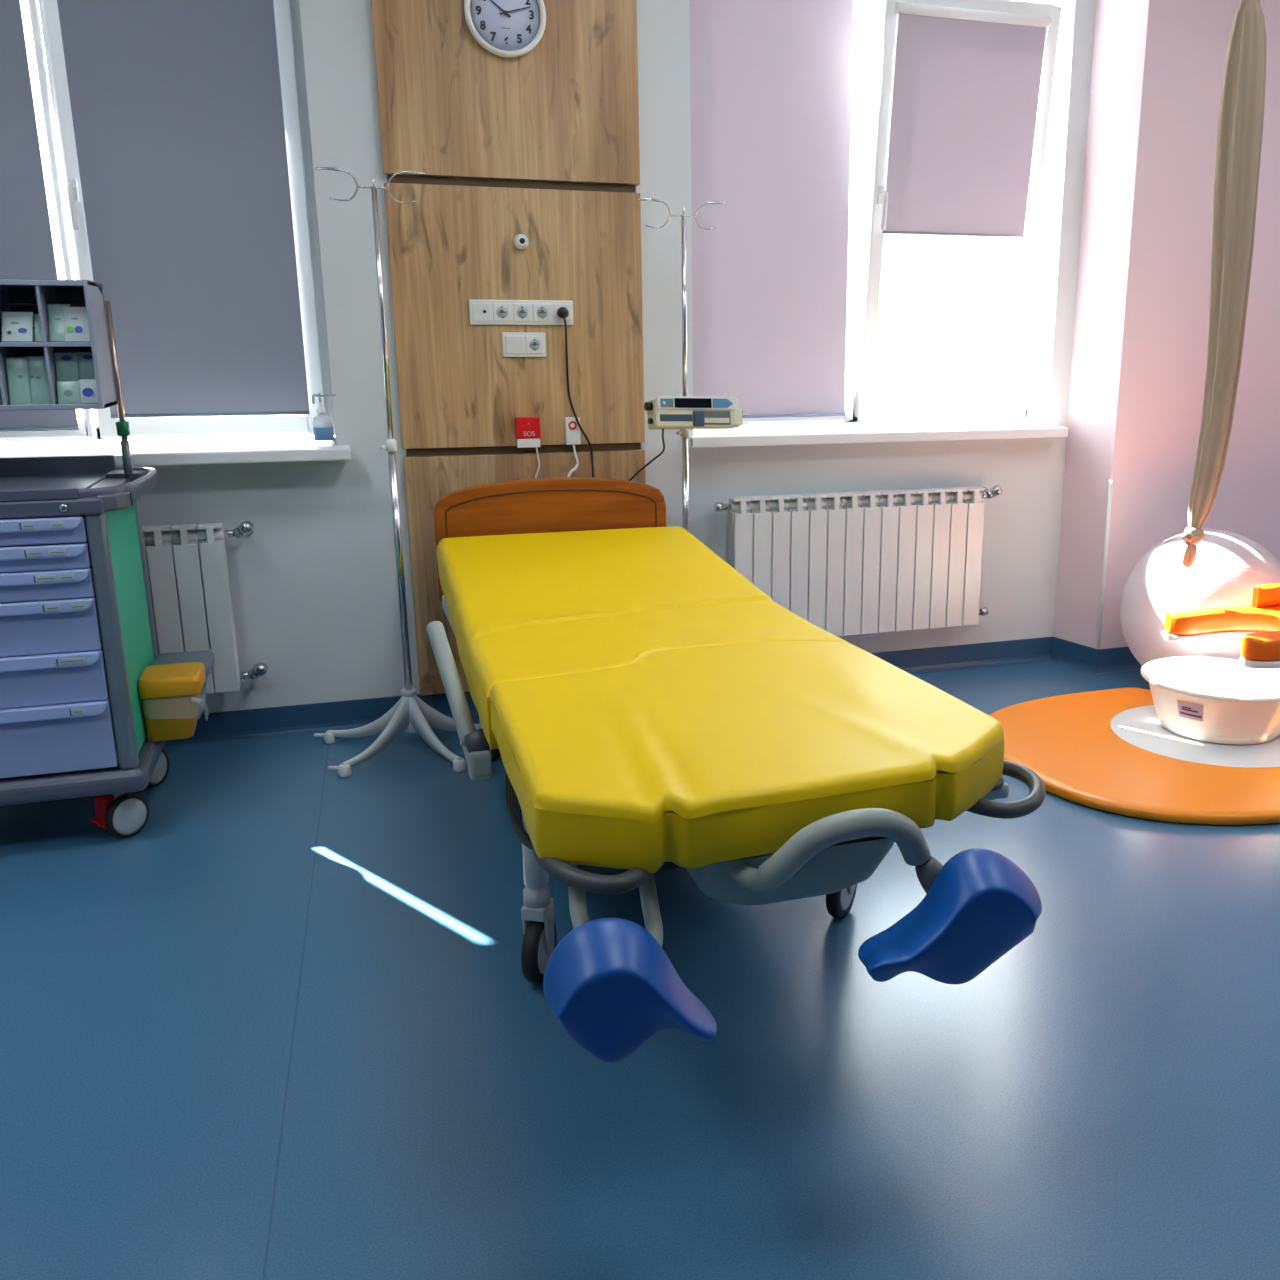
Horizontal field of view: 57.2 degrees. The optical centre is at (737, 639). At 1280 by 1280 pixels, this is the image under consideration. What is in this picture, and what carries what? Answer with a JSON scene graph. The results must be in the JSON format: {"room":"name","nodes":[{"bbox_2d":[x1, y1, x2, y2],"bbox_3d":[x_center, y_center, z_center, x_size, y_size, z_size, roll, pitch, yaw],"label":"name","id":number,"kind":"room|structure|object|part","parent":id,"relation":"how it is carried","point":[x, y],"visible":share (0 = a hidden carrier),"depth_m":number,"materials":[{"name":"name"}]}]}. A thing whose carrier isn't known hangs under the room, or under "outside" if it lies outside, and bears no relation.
{"room":"hospital room","nodes":[
{"label":"hospital room","id":0,"kind":"room"},
{"bbox_2d":[0,0,1095,713],"bbox_3d":[-1.363,-1.227,4.147,5.800,3.100,0.320,-5,15,-18],"label":"wall","id":1,"kind":"structure","parent":0,"point":[314,588],"depth_m":4.24,"materials":[{"name":"white paint"}]},
{"bbox_2d":[0,0,350,466],"bbox_3d":[-2.193,-1.495,3.657,1.725,1.869,0.380,-5,15,-18],"label":"window","id":2,"kind":"structure","parent":1,"relation":"in","point":[286,12],"depth_m":3.93,"materials":[{"name":"white plastic"}]},
{"bbox_2d":[0,0,78,431],"bbox_3d":[-2.551,-1.508,3.601,0.735,1.715,0.037,-5,15,-18],"label":"roller blind","id":3,"kind":"object","parent":2,"relation":"attached to","point":[26,241],"visible":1,"depth_m":3.71,"materials":[{"name":"grey fabric"}]},
{"bbox_3d":[-2.569,-1.497,3.634,0.809,1.735,0.050,-5,15,-18],"label":"sash","id":4,"kind":"part","parent":2,"relation":"part of","materials":[{"name":"white plastic"}]},
{"bbox_3d":[-2.140,-1.450,3.764,0.028,0.070,0.008,-5,15,-18],"label":"handle plate","id":5,"kind":"part","parent":2,"relation":"part of","materials":[{"name":"white plastic"}]},
{"bbox_3d":[-2.131,-1.392,3.751,0.017,0.144,0.049,-5,15,-18],"label":"handle","id":6,"kind":"part","parent":2,"relation":"part of","materials":[{"name":"white plastic"}]},
{"bbox_3d":[-2.182,-0.600,3.850,1.725,0.040,0.310,-5,15,-18],"label":"sill","id":7,"kind":"part","parent":2,"relation":"part of","materials":[{"name":"white"}]},
{"bbox_2d":[57,0,309,417],"bbox_3d":[-1.815,-1.588,3.839,0.652,1.678,0.037,-5,15,-18],"label":"roller blind","id":8,"kind":"object","parent":2,"relation":"attached to","point":[177,108],"visible":1,"depth_m":3.87,"materials":[{"name":"grey fabric"}]},
{"bbox_2d":[312,393,335,440],"bbox_3d":[-1.432,-0.763,4.042,0.075,0.180,0.067,5,15,19],"label":"bottle","id":9,"kind":"object","parent":2,"relation":"on","point":[322,433],"visible":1,"depth_m":4.03,"materials":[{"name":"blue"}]},
{"bbox_3d":[-1.425,-0.821,4.029,0.080,0.060,0.018,-8,16,-30],"label":"dispensing lever","id":10,"kind":"part","parent":9,"relation":"part of","materials":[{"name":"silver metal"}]},
{"bbox_2d":[142,521,267,693],"bbox_3d":[-2.084,-0.093,3.941,0.896,0.589,0.118,-5,15,-18],"label":"radiator","id":11,"kind":"object","parent":1,"relation":"attached to","point":[187,565],"visible":0.28,"depth_m":3.95,"materials":[{"name":"white metal"}]},
{"bbox_2d":[371,0,639,184],"bbox_3d":[-0.772,-2.033,3.958,0.885,0.885,0.029,-5,15,-18],"label":"oak panel","id":12,"kind":"object","parent":1,"relation":"attached to","point":[566,109],"visible":1,"depth_m":3.99,"materials":[{"name":"brown wood"}]},
{"bbox_2d":[464,0,545,57],"bbox_3d":[-0.775,-2.097,3.906,0.272,0.272,0.036,-5,15,-18],"label":"wall clock","id":13,"kind":"object","parent":12,"relation":"attached to","point":[504,28],"visible":1,"depth_m":3.92,"materials":[{"name":"white plastic"}]},
{"bbox_2d":[387,174,635,192],"bbox_3d":[-0.774,-1.592,4.080,0.860,0.026,0.010,-5,15,-18],"label":"strip","id":14,"kind":"object","parent":1,"relation":"attached to","point":[409,179],"visible":1,"depth_m":4.07,"materials":[{"name":"brown metal"}]},
{"bbox_2d":[384,183,644,448],"bbox_3d":[-0.769,-1.143,4.175,0.885,0.887,0.048,-5,15,-18],"label":"oak panel","id":15,"kind":"object","parent":1,"relation":"attached to","point":[450,247],"depth_m":4.16,"materials":[{"name":"brown wood"}]},
{"bbox_2d":[472,303,490,320],"bbox_3d":[-0.899,-1.153,4.109,0.062,0.062,0.006,-5,15,-18],"label":"outlet","id":16,"kind":"object","parent":15,"relation":"attached to","point":[480,311],"depth_m":4.11,"materials":[{"name":"white plastic"}]},
{"bbox_3d":[-0.765,-1.165,4.155,0.367,0.085,0.018,-5,15,-18],"label":"socket strip","id":17,"kind":"part","parent":15,"relation":"part of","materials":[{"name":"white plastic"}]},
{"bbox_2d":[513,234,528,248],"bbox_3d":[-0.755,-1.397,4.091,0.058,0.052,0.034,-5,15,-18],"label":"outlet","id":18,"kind":"object","parent":15,"relation":"attached to","point":[520,241],"visible":1,"depth_m":4.08,"materials":[{"name":"white plastic"}]},
{"bbox_3d":[-0.762,-1.058,4.183,0.154,0.085,0.019,-5,15,-18],"label":"socket strip","id":19,"kind":"part","parent":15,"relation":"part of","materials":[{"name":"white plastic"}]},
{"bbox_2d":[515,417,540,478],"bbox_3d":[-0.757,-0.602,4.282,0.088,0.422,0.053,-5,15,-18],"label":"box","id":20,"kind":"object","parent":15,"relation":"attached to","point":[528,434],"visible":0.96,"depth_m":4.25,"materials":[{"name":"red plastic"}]},
{"bbox_3d":[-0.732,-0.549,4.296,0.018,0.313,0.043,3,14,10],"label":"pull cord","id":21,"kind":"part","parent":20,"relation":"part of","materials":[{"name":"white plastic"}]},
{"bbox_2d":[565,417,580,476],"bbox_3d":[-0.610,-0.660,4.317,0.074,0.319,0.056,-5,15,-18],"label":"box","id":22,"kind":"object","parent":15,"relation":"attached to","point":[572,430],"visible":0.91,"depth_m":4.30,"materials":[{"name":"white plastic"}]},
{"bbox_3d":[-0.612,-0.610,4.318,0.027,0.220,0.066,9,17,30],"label":"call cord","id":23,"kind":"part","parent":22,"relation":"part of","materials":[{"name":"white plastic"}]},
{"bbox_2d":[557,307,593,477],"bbox_3d":[-0.588,-0.655,4.318,0.116,1.107,0.047,-3,14,-10],"label":"power cable","id":24,"kind":"object","parent":15,"relation":"hanging from","point":[562,312],"visible":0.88,"depth_m":4.25,"materials":[{"name":"black plastic"}]},
{"bbox_2d":[406,443,640,455],"bbox_3d":[-0.774,-0.703,4.305,0.860,0.026,0.010,-5,15,-18],"label":"strip","id":25,"kind":"object","parent":1,"relation":"attached to","point":[607,446],"visible":0.93,"depth_m":4.29,"materials":[{"name":"brown wood"}]},
{"bbox_2d":[403,450,645,695],"bbox_3d":[-0.772,-0.258,4.409,0.885,0.884,0.029,-5,15,-18],"label":"oak panel","id":26,"kind":"object","parent":1,"relation":"attached to","point":[428,479],"visible":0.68,"depth_m":4.28,"materials":[{"name":"brown wood"}]},
{"bbox_2d":[163,637,1141,747],"bbox_3d":[-0.128,0.202,4.608,7.800,0.103,0.293,-5,15,-18],"label":"baseboard","id":27,"kind":"structure","parent":1,"relation":"attached to","point":[236,725],"depth_m":4.44,"materials":[{"name":"blue plastic"}]},
{"bbox_2d":[714,485,1002,636],"bbox_3d":[0.505,-0.322,4.791,1.258,0.589,0.118,-5,15,-18],"label":"radiator","id":28,"kind":"object","parent":1,"relation":"attached to","point":[882,561],"visible":0.86,"depth_m":4.74,"materials":[{"name":"white metal"}]},
{"bbox_2d":[688,0,1067,447],"bbox_3d":[0.560,-1.733,4.589,1.653,1.866,0.330,-5,15,-18],"label":"window","id":29,"kind":"structure","parent":1,"relation":"in","point":[861,323],"depth_m":4.69,"materials":[{"name":"white plastic"}]},
{"bbox_2d":[690,0,853,417],"bbox_3d":[0.133,-1.729,4.486,0.667,1.722,0.037,-5,15,-18],"label":"roller blind","id":30,"kind":"object","parent":29,"relation":"attached to","point":[771,80],"visible":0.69,"depth_m":4.49,"materials":[{"name":"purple fabric"}]},
{"bbox_3d":[0.142,-1.724,4.527,0.695,1.735,0.050,-5,15,-18],"label":"sash","id":31,"kind":"part","parent":29,"relation":"part of","materials":[{"name":"white plastic"}]},
{"bbox_3d":[0.571,-0.840,4.782,1.653,0.040,0.260,-5,15,-18],"label":"sill","id":32,"kind":"part","parent":29,"relation":"part of","materials":[{"name":"white"}]},
{"bbox_3d":[0.559,-1.730,4.543,0.028,0.070,0.014,-5,15,-18],"label":"handle plate","id":33,"kind":"part","parent":29,"relation":"part of","materials":[{"name":"white plastic"}]},
{"bbox_3d":[0.568,-1.669,4.530,0.017,0.148,0.048,-5,15,-18],"label":"handle","id":34,"kind":"part","parent":29,"relation":"part of","materials":[{"name":"white plastic"}]},
{"bbox_3d":[0.874,-1.694,4.702,0.745,1.582,0.214,-5,15,-18],"label":"sash","id":35,"kind":"part","parent":29,"relation":"part of","materials":[{"name":"white plastic"}]},
{"bbox_2d":[882,2,1051,237],"bbox_3d":[0.888,-2.002,4.548,0.655,0.806,0.104,-5,15,-18],"label":"roller blind","id":36,"kind":"object","parent":29,"relation":"attached to","point":[965,99],"visible":1,"depth_m":4.54,"materials":[{"name":"purple fabric"}]},
{"bbox_2d":[0,661,1279,1279],"bbox_3d":[0.883,1.042,1.751,8.400,0.120,7.220,-5,15,-18],"label":"floor","id":37,"kind":"structure","parent":0,"point":[288,1024],"depth_m":2.33,"materials":[{"name":"blue plastic"}]},
{"bbox_2d":[0,301,168,837],"bbox_3d":[-2.108,-0.193,3.322,0.851,1.500,0.655,-5,15,-18],"label":"trolley","id":38,"kind":"object","parent":37,"relation":"on","point":[78,638],"visible":0.96,"depth_m":3.18,"materials":[{"name":"blue plastic"}]},
{"bbox_3d":[-2.044,-0.271,3.011,0.650,0.068,0.032,-5,15,-18],"label":"drawer","id":39,"kind":"part","parent":38,"relation":"part of","materials":[{"name":"blue plastic"}]},
{"bbox_3d":[-2.044,-0.202,3.028,0.650,0.065,0.032,-5,15,-18],"label":"drawer","id":40,"kind":"part","parent":38,"relation":"part of","materials":[{"name":"blue plastic"}]},
{"bbox_3d":[-2.044,-0.131,3.046,0.650,0.077,0.032,-5,15,-18],"label":"drawer","id":41,"kind":"part","parent":38,"relation":"part of","materials":[{"name":"blue plastic"}]},
{"bbox_3d":[-2.044,-0.021,3.074,0.650,0.144,0.032,-5,15,-18],"label":"drawer","id":42,"kind":"part","parent":38,"relation":"part of","materials":[{"name":"blue plastic"}]},
{"bbox_3d":[-2.044,0.119,3.110,0.650,0.139,0.032,-5,15,-18],"label":"drawer","id":43,"kind":"part","parent":38,"relation":"part of","materials":[{"name":"blue plastic"}]},
{"bbox_2d":[0,279,116,409],"bbox_3d":[-2.156,-0.804,3.180,0.768,0.344,0.238,-5,15,-18],"label":"storage shelf","id":44,"kind":"object","parent":38,"relation":"on","point":[16,295],"visible":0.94,"depth_m":3.23,"materials":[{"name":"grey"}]},
{"bbox_2d":[2,312,32,341],"bbox_3d":[-1.952,-0.850,3.167,0.075,0.078,0.036,-3,15,-12],"label":"packet","id":45,"kind":"object","parent":44,"relation":"in","point":[16,326],"visible":1,"depth_m":3.16,"materials":[{"name":"white cardboard"}]},
{"bbox_2d":[18,328,26,332],"bbox_3d":[-1.935,-0.838,3.161,0.022,0.013,0.006,-5,15,-18],"label":"print","id":46,"kind":"object","parent":45,"relation":"attached to","point":[20,330],"depth_m":3.16,"materials":[{"name":"blue paper"}]},
{"bbox_2d":[5,357,31,404],"bbox_3d":[-1.964,-0.708,3.192,0.052,0.126,0.024,-5,15,-18],"label":"packet","id":47,"kind":"object","parent":44,"relation":"in","point":[16,367],"visible":1,"depth_m":3.19,"materials":[{"name":"teal cardboard"}]},
{"bbox_2d":[33,314,42,341],"bbox_3d":[-1.921,-0.854,3.192,0.040,0.074,0.034,-3,15,-12],"label":"packet","id":48,"kind":"object","parent":44,"relation":"in","point":[37,334],"visible":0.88,"depth_m":3.19,"materials":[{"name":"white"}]},
{"bbox_2d":[26,356,50,404],"bbox_3d":[-1.920,-0.714,3.212,0.048,0.128,0.024,-5,15,-18],"label":"packet","id":49,"kind":"object","parent":44,"relation":"in","point":[37,369],"visible":0.94,"depth_m":3.21,"materials":[{"name":"teal"}]},
{"bbox_2d":[47,304,69,341],"bbox_3d":[-1.855,-0.868,3.198,0.055,0.099,0.037,-5,15,-18],"label":"packet","id":50,"kind":"object","parent":44,"relation":"in","point":[56,322],"visible":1,"depth_m":3.19,"materials":[{"name":"teal cardboard"}]},
{"bbox_2d":[54,353,78,380],"bbox_3d":[-1.858,-0.755,3.238,0.055,0.081,0.015,-5,15,-18],"label":"packet","id":51,"kind":"object","parent":44,"relation":"in","point":[66,364],"visible":1,"depth_m":3.23,"materials":[{"name":"teal cardboard"}]},
{"bbox_2d":[61,356,71,360],"bbox_3d":[-1.855,-0.779,3.230,0.028,0.013,0.002,-5,15,-17],"label":"print","id":52,"kind":"object","parent":51,"relation":"on","point":[63,358],"depth_m":3.23,"materials":[{"name":"blue paper"}]},
{"bbox_2d":[56,381,80,403],"bbox_3d":[-1.846,-0.683,3.225,0.055,0.060,0.018,-5,15,-18],"label":"packet","id":53,"kind":"object","parent":44,"relation":"in","point":[68,392],"visible":1,"depth_m":3.22,"materials":[{"name":"teal"}]},
{"bbox_2d":[64,390,72,396],"bbox_3d":[-1.844,-0.680,3.219,0.022,0.018,0.004,-5,15,-18],"label":"print","id":54,"kind":"object","parent":53,"relation":"attached to","point":[67,393],"depth_m":3.22,"materials":[{"name":"grey paper"}]},
{"bbox_2d":[63,307,89,341],"bbox_3d":[-1.813,-0.867,3.206,0.060,0.092,0.034,-5,15,-18],"label":"packet","id":55,"kind":"object","parent":44,"relation":"in","point":[75,318],"visible":0.94,"depth_m":3.20,"materials":[{"name":"white cardboard"}]},
{"bbox_2d":[67,326,72,331],"bbox_3d":[-1.823,-0.850,3.192,0.017,0.017,0.006,-5,15,-18],"label":"print","id":56,"kind":"object","parent":55,"relation":"attached to","point":[69,328],"depth_m":3.19,"materials":[{"name":"green"}]},
{"bbox_2d":[75,326,82,332],"bbox_3d":[-1.804,-0.851,3.199,0.020,0.018,0.007,-5,15,-18],"label":"print","id":57,"kind":"object","parent":55,"relation":"attached to","point":[78,329],"depth_m":3.20,"materials":[{"name":"blue paper"}]},
{"bbox_2d":[76,352,95,378],"bbox_3d":[-1.811,-0.762,3.258,0.050,0.079,0.014,-5,15,-18],"label":"packet","id":58,"kind":"object","parent":44,"relation":"in","point":[84,359],"visible":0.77,"depth_m":3.25,"materials":[{"name":"teal"}]},
{"bbox_2d":[83,355,91,358],"bbox_3d":[-1.807,-0.787,3.250,0.025,0.013,0.002,-5,15,-17],"label":"print","id":59,"kind":"object","parent":58,"relation":"on","point":[84,356],"depth_m":3.25,"materials":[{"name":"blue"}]},
{"bbox_2d":[78,379,98,402],"bbox_3d":[-1.798,-0.691,3.244,0.052,0.064,0.020,-5,15,-18],"label":"packet","id":60,"kind":"object","parent":44,"relation":"in","point":[88,388],"visible":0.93,"depth_m":3.24,"materials":[{"name":"white cardboard"}]},
{"bbox_2d":[82,388,93,396],"bbox_3d":[-1.800,-0.687,3.237,0.029,0.024,0.006,-5,15,-18],"label":"print","id":61,"kind":"object","parent":60,"relation":"attached to","point":[86,392],"depth_m":3.24,"materials":[{"name":"blue paper"}]},
{"bbox_3d":[-2.044,0.283,3.151,0.650,0.193,0.032,-5,15,-18],"label":"drawer","id":62,"kind":"part","parent":38,"relation":"part of","materials":[{"name":"blue plastic"}]},
{"bbox_3d":[-1.715,0.009,3.208,0.048,0.725,0.048,-5,15,-18],"label":"corner post","id":63,"kind":"part","parent":38,"relation":"part of","materials":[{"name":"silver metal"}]},
{"bbox_3d":[-1.790,-0.436,3.376,0.125,0.055,0.608,-5,15,-18],"label":"handle mount","id":64,"kind":"part","parent":38,"relation":"part of","materials":[{"name":"grey plastic"}]},
{"bbox_3d":[-1.765,-0.448,3.377,0.131,0.052,0.594,-3,15,-12],"label":"handle","id":65,"kind":"part","parent":38,"relation":"part of","materials":[{"name":"grey plastic"}]},
{"bbox_3d":[-1.829,-0.737,3.453,0.017,0.510,0.020,-5,15,-18],"label":"upright rod","id":66,"kind":"part","parent":38,"relation":"part of","materials":[{"name":"silver"}]},
{"bbox_3d":[-1.797,-0.063,3.473,0.006,0.705,0.530,-5,15,-18],"label":"panel","id":67,"kind":"part","parent":38,"relation":"part of","materials":[{"name":"teal plastic"}]},
{"bbox_3d":[-1.899,-0.124,3.733,0.048,0.725,0.048,-5,15,-18],"label":"corner post","id":68,"kind":"part","parent":38,"relation":"part of","materials":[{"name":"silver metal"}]},
{"bbox_2d":[138,662,205,741],"bbox_3d":[-1.699,0.190,3.547,0.182,0.200,0.201,-5,15,-18],"label":"waste bin","id":69,"kind":"object","parent":38,"relation":"hanging from","point":[169,694],"visible":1,"depth_m":3.48,"materials":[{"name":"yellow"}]},
{"bbox_3d":[-1.706,0.120,3.533,0.170,0.058,0.190,-5,15,-18],"label":"bin lid","id":70,"kind":"part","parent":69,"relation":"part of","materials":[{"name":"orange"}]},
{"bbox_2d":[153,650,214,719],"bbox_3d":[-1.762,0.150,3.732,0.168,0.186,0.195,-5,15,-18],"label":"holder","id":71,"kind":"object","parent":38,"relation":"on","point":[206,657],"visible":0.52,"depth_m":3.71,"materials":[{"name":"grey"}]},
{"bbox_3d":[-1.762,0.077,3.714,0.168,0.035,0.195,-5,15,-18],"label":"bin lid","id":72,"kind":"part","parent":71,"relation":"part of","materials":[{"name":"blue"}]},
{"bbox_2d":[314,167,479,776],"bbox_3d":[-1.134,-0.542,3.864,0.663,1.910,0.568,-5,15,-18],"label":"stand","id":73,"kind":"object","parent":37,"relation":"on","point":[411,714],"visible":0.87,"depth_m":3.97,"materials":[{"name":"silver metal"}]},
{"bbox_3d":[-1.310,0.266,4.122,0.302,0.173,0.024,3,14,10],"label":"leg","id":74,"kind":"part","parent":73,"relation":"part of","materials":[{"name":"white metal"}]},
{"bbox_3d":[-1.223,0.310,3.948,0.024,0.173,0.302,8,16,27],"label":"leg","id":75,"kind":"part","parent":73,"relation":"part of","materials":[{"name":"white metal"}]},
{"bbox_3d":[-1.027,0.304,3.974,0.024,0.173,0.302,-13,19,-42],"label":"leg","id":76,"kind":"part","parent":73,"relation":"part of","materials":[{"name":"white metal"}]},
{"bbox_2d":[637,198,727,531],"bbox_3d":[-0.180,-0.626,4.278,0.533,1.870,0.406,-5,15,-18],"label":"stand","id":77,"kind":"object","parent":37,"relation":"on","point":[684,433],"visible":0.32,"depth_m":4.20,"materials":[{"name":"silver metal"}]},
{"bbox_2d":[628,396,742,480],"bbox_3d":[-0.219,-0.577,4.216,0.476,0.605,0.236,1,14,4],"label":"pump","id":78,"kind":"object","parent":77,"relation":"attached to","point":[663,412],"visible":0.92,"depth_m":4.10,"materials":[{"name":"beige plastic"}]},
{"bbox_2d":[660,414,691,420],"bbox_3d":[-0.213,-0.776,4.077,0.120,0.027,0.005,-6,15,-22],"label":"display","id":79,"kind":"object","parent":78,"relation":"on","point":[663,417],"depth_m":4.08,"materials":[{"name":"blue"}]},
{"bbox_3d":[-0.141,-0.832,4.103,0.301,0.054,0.016,-6,15,-22],"label":"control panel","id":80,"kind":"part","parent":78,"relation":"part of","materials":[{"name":"white plastic"}]},
{"bbox_3d":[-0.071,-0.777,4.135,0.095,0.020,0.005,-6,15,-22],"label":"plunger rod","id":81,"kind":"part","parent":78,"relation":"part of","materials":[{"name":"beige plastic"}]},
{"bbox_2d":[426,477,1045,1062],"bbox_3d":[-0.223,0.189,2.999,1.067,0.919,2.770,-5,15,-18],"label":"bed","id":82,"kind":"object","parent":37,"relation":"on","point":[646,707],"visible":1,"depth_m":2.11,"materials":[{"name":"yellow leather"}]},
{"bbox_3d":[-0.692,0.103,2.829,0.044,0.259,0.286,-8,16,-28],"label":"rail","id":83,"kind":"part","parent":82,"relation":"part of","materials":[{"name":"grey plastic"}]},
{"bbox_3d":[-0.667,0.203,2.809,0.011,0.221,0.161,-8,16,-28],"label":"rail rod","id":84,"kind":"part","parent":82,"relation":"part of","materials":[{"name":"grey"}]},
{"bbox_3d":[-0.611,0.241,2.745,0.058,0.065,0.064,-5,15,-18],"label":"rail knob","id":85,"kind":"part","parent":82,"relation":"part of","materials":[{"name":"grey plastic"}]},
{"bbox_3d":[-0.441,0.426,2.536,0.060,0.314,0.060,-5,15,-18],"label":"caster leg","id":86,"kind":"part","parent":82,"relation":"part of","materials":[{"name":"grey metal"}]},
{"bbox_3d":[-0.658,-0.373,4.197,0.831,0.419,0.030,-5,15,-18],"label":"headboard","id":87,"kind":"part","parent":82,"relation":"part of","materials":[{"name":"brown wood"}]},
{"bbox_3d":[-0.250,0.129,3.100,0.840,0.185,2.250,-5,15,-18],"label":"frame","id":88,"kind":"part","parent":82,"relation":"part of","materials":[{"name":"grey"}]},
{"bbox_2d":[489,641,1004,872],"bbox_3d":[-0.013,0.175,2.341,0.912,0.143,1.018,-5,15,-18],"label":"cushion","id":89,"kind":"object","parent":82,"relation":"on","point":[705,757],"depth_m":2.05,"materials":[{"name":"yellow leather"}]},
{"bbox_2d":[686,837,893,904],"bbox_3d":[0.062,0.359,2.050,0.360,0.111,0.305,-5,15,-18],"label":"basin","id":90,"kind":"object","parent":82,"relation":"in","point":[840,866],"depth_m":1.92,"materials":[{"name":"grey plastic"}]},
{"bbox_3d":[0.300,0.357,1.880,0.045,0.048,0.028,1,14,3],"label":"swivel post","id":91,"kind":"part","parent":82,"relation":"part of","materials":[{"name":"grey plastic"}]},
{"bbox_2d":[989,687,1279,824],"bbox_3d":[1.666,0.360,4.108,1.600,0.036,1.280,-5,15,-18],"label":"mat","id":92,"kind":"object","parent":37,"relation":"on","point":[1109,750],"visible":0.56,"depth_m":3.86,"materials":[{"name":"orange plastic"}]},
{"bbox_2d":[1141,656,1279,744],"bbox_3d":[1.733,0.221,4.189,0.558,0.190,0.558,-5,15,-18],"label":"tub","id":93,"kind":"object","parent":92,"relation":"on","point":[1219,700],"visible":0.96,"depth_m":4.09,"materials":[{"name":"white plastic"}]},
{"bbox_2d":[1180,706,1201,717],"bbox_3d":[1.562,0.248,4.026,0.013,0.032,0.077,-13,19,-42],"label":"print","id":94,"kind":"object","parent":93,"relation":"attached to","point":[1185,711],"depth_m":4.02,"materials":[{"name":"purple"}]},
{"bbox_2d":[1161,583,1279,668],"bbox_3d":[1.951,0.089,4.123,0.732,0.480,0.570,-5,15,-18],"label":"stool","id":95,"kind":"object","parent":92,"relation":"on","point":[1257,624],"visible":0.99,"depth_m":4.20,"materials":[{"name":"orange plastic"}]},
{"bbox_3d":[1.960,-0.033,4.095,0.712,0.075,0.570,-5,15,-18],"label":"stool seat","id":96,"kind":"part","parent":95,"relation":"part of","materials":[{"name":"orange plastic"}]},
{"bbox_2d":[1120,529,1279,666],"bbox_3d":[1.894,-0.116,4.721,0.660,0.660,0.660,-5,15,-18],"label":"exercise ball","id":97,"kind":"object","parent":37,"relation":"on","point":[1226,569],"visible":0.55,"depth_m":4.50,"materials":[{"name":"white plastic"}]},
{"bbox_2d":[1053,0,1279,648],"bbox_3d":[2.554,-1.521,5.304,2.415,3.100,0.580,-5,15,-18],"label":"wall pier","id":98,"kind":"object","parent":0,"point":[1140,337],"visible":0.57,"depth_m":4.79,"materials":[{"name":"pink paint"}]},
{"bbox_2d":[1096,480,1112,648],"bbox_3d":[1.553,-0.314,4.939,0.015,0.720,0.015,-12,19,-40],"label":"trim","id":99,"kind":"structure","parent":98,"relation":"attached to","point":[1110,481],"depth_m":4.93,"materials":[{"name":"white plastic"}]},
{"bbox_3d":[0.883,-2.094,0.955,8.400,0.150,7.220,-5,15,-18],"label":"ceiling","id":100,"kind":"structure","parent":0,"visible":0},
{"bbox_2d":[1181,0,1266,566],"bbox_3d":[1.703,-1.492,4.005,0.159,2.517,0.146,4,15,15],"label":"sling","id":101,"kind":"object","parent":100,"relation":"hanging from","point":[1242,101],"visible":1,"depth_m":4.00,"materials":[{"name":"beige fabric"}]}
]}

